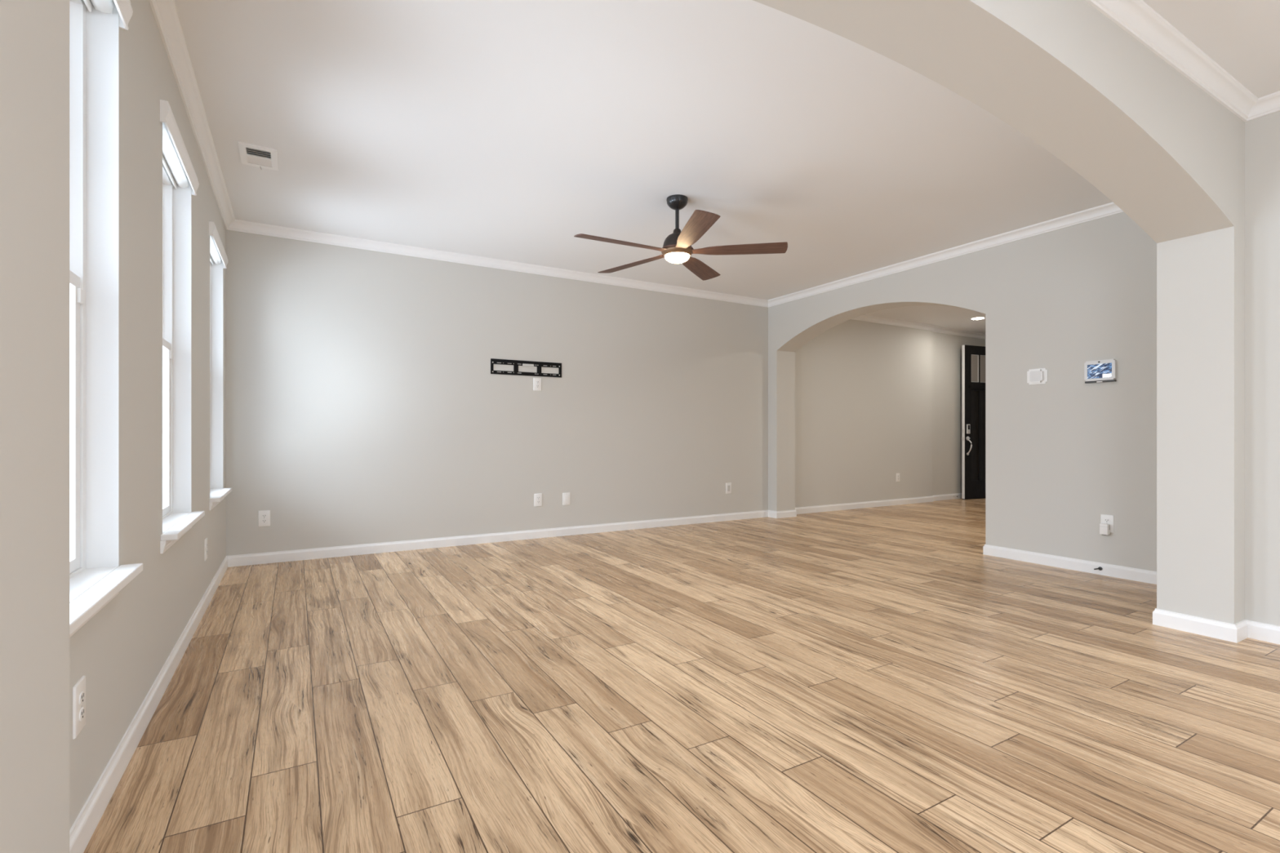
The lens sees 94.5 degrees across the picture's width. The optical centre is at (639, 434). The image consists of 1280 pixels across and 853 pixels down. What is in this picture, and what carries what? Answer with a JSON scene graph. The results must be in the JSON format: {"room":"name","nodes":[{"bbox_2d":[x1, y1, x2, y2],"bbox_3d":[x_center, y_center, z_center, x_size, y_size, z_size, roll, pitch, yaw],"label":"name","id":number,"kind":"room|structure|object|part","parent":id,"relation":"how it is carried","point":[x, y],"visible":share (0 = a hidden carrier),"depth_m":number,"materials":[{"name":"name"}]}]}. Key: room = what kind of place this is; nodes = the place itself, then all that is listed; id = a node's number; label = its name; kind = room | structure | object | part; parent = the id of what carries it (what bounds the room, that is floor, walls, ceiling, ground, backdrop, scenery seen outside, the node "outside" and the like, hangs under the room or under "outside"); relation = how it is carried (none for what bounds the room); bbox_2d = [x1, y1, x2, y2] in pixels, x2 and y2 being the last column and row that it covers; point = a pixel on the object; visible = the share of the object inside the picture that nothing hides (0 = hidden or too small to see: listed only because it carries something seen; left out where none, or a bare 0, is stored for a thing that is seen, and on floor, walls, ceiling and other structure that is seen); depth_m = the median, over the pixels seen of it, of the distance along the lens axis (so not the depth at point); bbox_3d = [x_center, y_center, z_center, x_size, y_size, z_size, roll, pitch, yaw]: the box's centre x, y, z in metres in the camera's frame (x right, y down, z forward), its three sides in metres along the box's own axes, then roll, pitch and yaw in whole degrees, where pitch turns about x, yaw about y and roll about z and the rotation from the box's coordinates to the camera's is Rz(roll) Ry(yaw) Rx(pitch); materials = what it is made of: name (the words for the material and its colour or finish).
{"room":"empty living room","nodes":[
{"label":"empty living room","id":0,"kind":"room"},
{"bbox_2d":[69,0,226,830],"bbox_3d":[-1.148,-0.324,0.865,0.170,2.740,9.050,0,0,-30],"label":"wall","id":1,"kind":"structure","parent":0,"point":[121,651],"depth_m":2.06,"materials":[{"name":"white paint"}]},
{"bbox_2d":[72,675,85,739],"bbox_3d":[-1.409,0.684,1.491,0.009,0.128,0.082,0,0,-30],"label":"wall outlet","id":2,"kind":"object","parent":1,"relation":"attached to","point":[79,688],"visible":1,"depth_m":1.48,"materials":[{"name":"white plastic"}]},
{"bbox_2d":[79,691,84,704],"bbox_3d":[-1.407,0.664,1.492,0.004,0.027,0.035,0,0,-30],"label":"receptacle","id":3,"kind":"object","parent":2,"relation":"attached to","point":[82,694],"depth_m":1.49,"materials":[{"name":"white plastic"}]},
{"bbox_2d":[79,707,84,720],"bbox_3d":[-1.407,0.705,1.492,0.004,0.027,0.035,0,0,-30],"label":"receptacle","id":4,"kind":"object","parent":2,"relation":"attached to","point":[82,710],"depth_m":1.49,"materials":[{"name":"white plastic"}]},
{"bbox_2d":[69,0,142,637],"bbox_3d":[-1.450,-0.435,1.454,0.211,1.837,0.853,0,0,-30],"label":"window","id":5,"kind":"structure","parent":1,"relation":"in","point":[91,589],"depth_m":1.76,"materials":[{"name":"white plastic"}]},
{"bbox_3d":[-1.499,-0.036,1.447,0.026,0.863,0.716,0,0,-30],"label":"sash","id":6,"kind":"part","parent":5,"relation":"part of","materials":[{"name":"white plastic"}]},
{"bbox_2d":[83,0,113,13],"bbox_3d":[-1.449,-1.313,1.476,0.058,0.072,0.780,0,0,-30],"label":"roller shade","id":7,"kind":"object","parent":5,"relation":"attached to","point":[103,6],"visible":1,"depth_m":1.78,"materials":[{"name":"white fabric"}]},
{"bbox_2d":[69,555,227,852],"bbox_3d":[-2.182,1.002,2.822,0.014,0.088,4.308,0,0,-30],"label":"baseboard","id":8,"kind":"structure","parent":1,"relation":"attached to","point":[82,829],"depth_m":1.92,"materials":[{"name":"white paint"}]},
{"bbox_2d":[160,99,204,554],"bbox_3d":[-2.197,-0.435,2.735,0.211,1.837,0.858,0,0,-30],"label":"window","id":9,"kind":"structure","parent":1,"relation":"in","point":[175,525],"depth_m":3.00,"materials":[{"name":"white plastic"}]},
{"bbox_3d":[-2.245,-0.036,2.728,0.026,0.863,0.721,0,0,-30],"label":"sash","id":10,"kind":"part","parent":9,"relation":"part of","materials":[{"name":"white plastic"}]},
{"bbox_2d":[162,122,188,188],"bbox_3d":[-2.196,-1.313,2.757,0.058,0.072,0.785,0,0,-30],"label":"roller shade","id":11,"kind":"object","parent":9,"relation":"attached to","point":[169,153],"visible":0.48,"depth_m":2.82,"materials":[{"name":"white fabric"}]},
{"bbox_2d":[148,0,235,229],"bbox_3d":[-2.160,-1.657,2.835,0.065,0.074,4.308,0,0,-30],"label":"trim","id":12,"kind":"structure","parent":1,"relation":"attached to","point":[165,12],"depth_m":2.87,"materials":[{"name":"white paint"}]},
{"bbox_2d":[204,537,207,560],"bbox_3d":[-2.643,0.698,3.607,0.009,0.128,0.082,0,0,-30],"label":"wall outlet","id":13,"kind":"object","parent":1,"relation":"attached to","point":[206,539],"visible":1,"depth_m":3.59,"materials":[{"name":"white plastic"}]},
{"bbox_2d":[208,221,231,511],"bbox_3d":[-2.997,-0.435,4.107,0.211,1.837,0.876,0,0,-30],"label":"window","id":14,"kind":"structure","parent":1,"relation":"in","point":[216,495],"depth_m":4.15,"materials":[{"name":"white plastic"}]},
{"bbox_2d":[209,235,221,264],"bbox_3d":[-2.996,-1.313,4.129,0.058,0.072,0.803,0,0,-30],"label":"roller shade","id":15,"kind":"object","parent":14,"relation":"attached to","point":[214,253],"visible":0.51,"depth_m":4.25,"materials":[{"name":"white fabric"}]},
{"bbox_2d":[226,230,932,555],"bbox_3d":[0.612,-0.324,7.030,9.080,2.740,0.169,0,0,-30],"label":"wall","id":16,"kind":"structure","parent":0,"point":[365,404],"depth_m":5.84,"materials":[{"name":"white paint"}]},
{"bbox_2d":[257,510,270,526],"bbox_3d":[-3.050,0.681,4.804,0.082,0.128,0.009,0,0,-30],"label":"wall outlet","id":17,"kind":"object","parent":16,"relation":"attached to","point":[264,517],"visible":1,"depth_m":4.80,"materials":[{"name":"white plastic"}]},
{"bbox_2d":[226,219,768,307],"bbox_3d":[-0.804,-1.657,6.081,5.679,0.074,0.065,0,0,-30],"label":"trim","id":18,"kind":"structure","parent":16,"relation":"attached to","point":[237,225],"depth_m":5.60,"materials":[{"name":"white paint"}]},
{"bbox_2d":[226,510,768,567],"bbox_3d":[-0.817,1.002,6.103,5.679,0.088,0.014,0,0,-30],"label":"baseboard","id":19,"kind":"structure","parent":16,"relation":"attached to","point":[386,547],"depth_m":5.62,"materials":[{"name":"white paint"}]},
{"bbox_2d":[533,377,541,391],"bbox_3d":[-1.035,-0.509,5.979,0.082,0.128,0.009,0,0,-30],"label":"wall outlet","id":20,"kind":"object","parent":16,"relation":"attached to","point":[537,381],"visible":1,"depth_m":5.98,"materials":[{"name":"white plastic"}]},
{"bbox_2d":[533,493,542,506],"bbox_3d":[-1.028,0.660,5.983,0.082,0.128,0.009,0,0,-30],"label":"wall outlet","id":21,"kind":"object","parent":16,"relation":"attached to","point":[537,497],"visible":1,"depth_m":5.98,"materials":[{"name":"white plastic"}]},
{"bbox_2d":[562,492,569,505],"bbox_3d":[-0.763,0.666,6.138,0.082,0.128,0.009,0,0,-30],"label":"wall plate","id":22,"kind":"object","parent":16,"relation":"attached to","point":[566,496],"visible":1,"depth_m":6.13,"materials":[{"name":"white plastic"}]},
{"bbox_2d":[725,483,731,493],"bbox_3d":[1.082,0.653,7.209,0.082,0.128,0.016,0,0,-30],"label":"wall plate","id":23,"kind":"object","parent":16,"relation":"attached to","point":[728,486],"visible":1,"depth_m":7.21,"materials":[{"name":"white plastic"}]},
{"bbox_2d":[795,496,933,514],"bbox_3d":[3.246,1.002,8.472,3.105,0.088,0.014,0,0,-30],"label":"baseboard","id":24,"kind":"structure","parent":16,"relation":"attached to","point":[800,510],"depth_m":8.41,"materials":[{"name":"white paint"}]},
{"bbox_2d":[852,315,938,330],"bbox_3d":[3.280,-1.657,8.462,3.156,0.074,0.065,0,0,-30],"label":"trim","id":25,"kind":"structure","parent":16,"relation":"attached to","point":[863,317],"depth_m":8.75,"materials":[{"name":"white paint"}]},
{"bbox_2d":[896,473,899,481],"bbox_3d":[3.848,0.638,8.825,0.082,0.128,0.009,0,0,-30],"label":"wall outlet","id":26,"kind":"object","parent":16,"relation":"attached to","point":[897,474],"visible":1,"depth_m":8.82,"materials":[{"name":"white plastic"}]},
{"bbox_2d":[0,0,1244,852],"bbox_3d":[1.562,-0.324,2.331,5.989,2.740,0.311,0,0,-30],"label":"wall","id":27,"kind":"structure","parent":0,"point":[1061,73],"depth_m":2.06,"materials":[{"name":"white paint"}]},
{"bbox_2d":[1084,0,1257,121],"bbox_3d":[1.111,-1.657,1.851,4.726,0.074,0.065,0,0,-30],"label":"trim","id":28,"kind":"structure","parent":27,"relation":"attached to","point":[1136,18],"depth_m":2.56,"materials":[{"name":"white paint"}]},
{"bbox_2d":[1152,608,1236,643],"bbox_3d":[2.919,1.002,3.122,0.014,0.088,0.339,0,0,-30],"label":"baseboard","id":29,"kind":"object","parent":27,"relation":"attached to","point":[1186,623],"visible":1,"depth_m":3.11,"materials":[{"name":"white paint"}]},
{"bbox_2d":[1234,619,1247,643],"bbox_3d":[3.067,1.002,3.021,0.168,0.088,0.014,0,0,-30],"label":"baseboard","id":30,"kind":"structure","parent":27,"relation":"attached to","point":[1242,626],"depth_m":3.01,"materials":[{"name":"white paint"}]},
{"bbox_2d":[83,497,1279,852],"bbox_3d":[3.630,1.106,3.540,11.120,0.120,9.260,0,0,-30],"label":"floor","id":31,"kind":"structure","parent":0,"point":[865,680],"depth_m":2.30,"materials":[{"name":"brown wood"}]},
{"bbox_2d":[174,0,1279,333],"bbox_3d":[3.630,-1.754,3.540,11.120,0.120,9.260,0,0,-30],"label":"ceiling","id":32,"kind":"structure","parent":0,"point":[505,130],"depth_m":3.32,"materials":[{"name":"white paint"}]},
{"bbox_2d":[237,141,278,170],"bbox_3d":[-2.314,-1.680,3.597,0.195,0.028,0.305,0,0,-30],"label":"ceiling vent","id":33,"kind":"object","parent":32,"relation":"in","point":[254,155],"visible":1,"depth_m":3.58,"materials":[{"name":"white metal"}]},
{"bbox_2d":[573,194,787,280],"bbox_3d":[0.222,-1.465,4.230,1.448,0.458,1.498,0,0,-30],"label":"ceiling fan","id":34,"kind":"object","parent":32,"relation":"hanging from","point":[677,248],"visible":1,"depth_m":4.17,"materials":[{"name":"brown wood"}]},
{"bbox_3d":[-0.111,-1.310,4.047,0.688,0.031,0.153,0,0,-28],"label":"blade","id":35,"kind":"part","parent":34,"relation":"part of","materials":[{"name":"brown wood"}]},
{"bbox_3d":[-0.043,-1.310,4.546,0.688,0.031,0.153,0,0,44],"label":"blade","id":36,"kind":"part","parent":34,"relation":"part of","materials":[{"name":"brown wood"}]},
{"bbox_2d":[664,252,689,263],"bbox_3d":[0.267,-1.259,4.250,0.180,0.047,0.180,0,0,-30],"label":"diffuser","id":37,"kind":"object","parent":34,"relation":"attached to","point":[672,257],"depth_m":4.20,"materials":[{"name":"white glass"}]},
{"bbox_3d":[0.343,-1.310,3.828,0.153,0.031,0.688,0,0,-10],"label":"blade","id":38,"kind":"part","parent":34,"relation":"part of","materials":[{"name":"brown wood"}]},
{"bbox_3d":[0.453,-1.310,4.636,0.153,0.031,0.688,0,0,26],"label":"blade","id":39,"kind":"part","parent":34,"relation":"part of","materials":[{"name":"brown wood"}]},
{"bbox_3d":[0.692,-1.310,4.192,0.688,0.031,0.153,0,0,8],"label":"blade","id":40,"kind":"part","parent":34,"relation":"part of","materials":[{"name":"brown wood"}]},
{"bbox_2d":[969,316,985,319],"bbox_3d":[4.901,-1.689,8.587,0.196,0.010,0.196,0,0,-30],"label":"recessed light","id":41,"kind":"object","parent":32,"relation":"in","point":[975,317],"visible":0.97,"depth_m":8.55,"materials":[{"name":"white paint"}]},
{"bbox_2d":[932,332,985,495],"bbox_3d":[5.184,-0.324,9.730,1.540,2.740,0.110,0,0,-30],"label":"wall","id":42,"kind":"structure","parent":0,"point":[946,348],"depth_m":9.53,"materials":[{"name":"white paint"}]},
{"bbox_2d":[932,493,961,501],"bbox_3d":[5.215,1.002,9.677,1.540,0.088,0.014,0,0,-30],"label":"baseboard","id":43,"kind":"structure","parent":42,"relation":"attached to","point":[948,496],"depth_m":9.51,"materials":[{"name":"white paint"}]},
{"bbox_2d":[932,326,985,339],"bbox_3d":[5.228,-1.657,9.654,1.540,0.074,0.065,0,0,-30],"label":"trim","id":44,"kind":"structure","parent":42,"relation":"attached to","point":[940,330],"depth_m":9.64,"materials":[{"name":"white paint"}]},
{"bbox_2d":[768,212,1156,571],"bbox_3d":[2.852,-0.324,5.757,0.310,2.740,4.308,0,0,-30],"label":"wall","id":45,"kind":"structure","parent":0,"point":[1064,452],"depth_m":4.71,"materials":[{"name":"white paint"}]},
{"bbox_2d":[768,510,777,518],"bbox_3d":[1.670,1.002,7.462,0.014,0.088,0.171,0,0,-30],"label":"baseboard","id":46,"kind":"structure","parent":45,"relation":"attached to","point":[771,513],"depth_m":7.45,"materials":[{"name":"white paint"}]},
{"bbox_2d":[777,509,796,518],"bbox_3d":[1.849,1.002,7.476,0.338,0.088,0.014,0,0,-30],"label":"baseboard","id":47,"kind":"object","parent":45,"relation":"attached to","point":[786,513],"visible":1,"depth_m":7.47,"materials":[{"name":"white paint"}]},
{"bbox_2d":[768,202,1124,307],"bbox_3d":[2.690,-1.657,5.662,0.065,0.074,4.308,0,0,-30],"label":"trim","id":48,"kind":"structure","parent":45,"relation":"attached to","point":[1111,208],"depth_m":5.28,"materials":[{"name":"white paint"}]},
{"bbox_2d":[1026,368,1047,384],"bbox_3d":[3.212,-0.473,4.798,0.032,0.124,0.150,0,0,-30],"label":"thermostat","id":49,"kind":"object","parent":45,"relation":"attached to","point":[1034,376],"visible":1,"depth_m":4.78,"materials":[{"name":"white plastic"}]},
{"bbox_2d":[982,544,1156,584],"bbox_3d":[3.400,1.002,4.495,0.014,0.088,1.575,0,0,-30],"label":"baseboard","id":50,"kind":"structure","parent":45,"relation":"attached to","point":[1108,570],"depth_m":4.57,"materials":[{"name":"white paint"}]},
{"bbox_2d":[1084,359,1116,383],"bbox_3d":[3.436,-0.473,4.420,0.027,0.166,0.196,0,0,-30],"label":"panel","id":51,"kind":"object","parent":45,"relation":"attached to","point":[1098,371],"visible":1,"depth_m":4.41,"materials":[{"name":"white plastic"}]},
{"bbox_2d":[1100,514,1114,533],"bbox_3d":[3.464,0.658,4.390,0.009,0.128,0.082,0,0,-30],"label":"wall outlet","id":52,"kind":"object","parent":45,"relation":"attached to","point":[1104,518],"visible":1,"depth_m":4.38,"materials":[{"name":"white plastic"}]},
{"bbox_2d":[1099,523,1110,535],"bbox_3d":[3.439,0.702,4.380,0.042,0.085,0.053,0,0,-30],"label":"plug","id":53,"kind":"object","parent":52,"relation":"attached to","point":[1104,529],"visible":1,"depth_m":4.37,"materials":[{"name":"white plastic"}]},
{"bbox_2d":[1244,111,1279,626],"bbox_3d":[4.264,-0.324,1.254,0.120,2.740,4.272,0,0,-30],"label":"wall","id":54,"kind":"structure","parent":0,"point":[1262,134],"depth_m":3.01,"materials":[{"name":"white paint"}]},
{"bbox_2d":[1245,619,1279,644],"bbox_3d":[4.206,1.002,1.220,0.014,0.088,4.272,0,0,-30],"label":"baseboard","id":55,"kind":"structure","parent":54,"relation":"attached to","point":[1264,632],"depth_m":3.00,"materials":[{"name":"white paint"}]},
{"bbox_2d":[1246,90,1279,121],"bbox_3d":[4.184,-1.657,1.207,0.065,0.074,4.272,0,0,-30],"label":"trim","id":56,"kind":"structure","parent":54,"relation":"attached to","point":[1269,104],"depth_m":2.98,"materials":[{"name":"white paint"}]},
{"bbox_3d":[6.755,-0.324,8.713,0.150,2.740,3.450,0,0,-30],"label":"wall","id":57,"kind":"structure","parent":0,"visible":0},
{"bbox_2d":[961,345,985,499],"bbox_3d":[5.620,-0.200,9.697,0.880,2.487,0.170,0,0,-22],"label":"door","id":58,"kind":"structure","parent":57,"relation":"in","point":[973,357],"depth_m":9.61,"materials":[{"name":"black wood"}]},
{"bbox_3d":[5.299,0.180,9.515,0.068,0.306,0.074,0,0,-22],"label":"grip handle","id":59,"kind":"part","parent":58,"relation":"part of","materials":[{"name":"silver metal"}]},
{"bbox_3d":[5.433,0.016,9.635,0.176,1.460,0.020,0,0,-22],"label":"panel","id":60,"kind":"part","parent":58,"relation":"part of","materials":[{"name":"black wood"}]},
{"bbox_2d":[969,385,985,388],"bbox_3d":[5.629,-0.776,9.676,0.630,0.045,0.022,0,0,-22],"label":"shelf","id":61,"kind":"object","parent":58,"relation":"attached to","point":[971,386],"depth_m":9.60,"materials":[{"name":"black wood"}]},
{"bbox_3d":[5.615,0.016,9.709,0.162,1.460,0.020,0,0,-22],"label":"panel","id":62,"kind":"part","parent":58,"relation":"part of","materials":[{"name":"black wood"}]}
]}

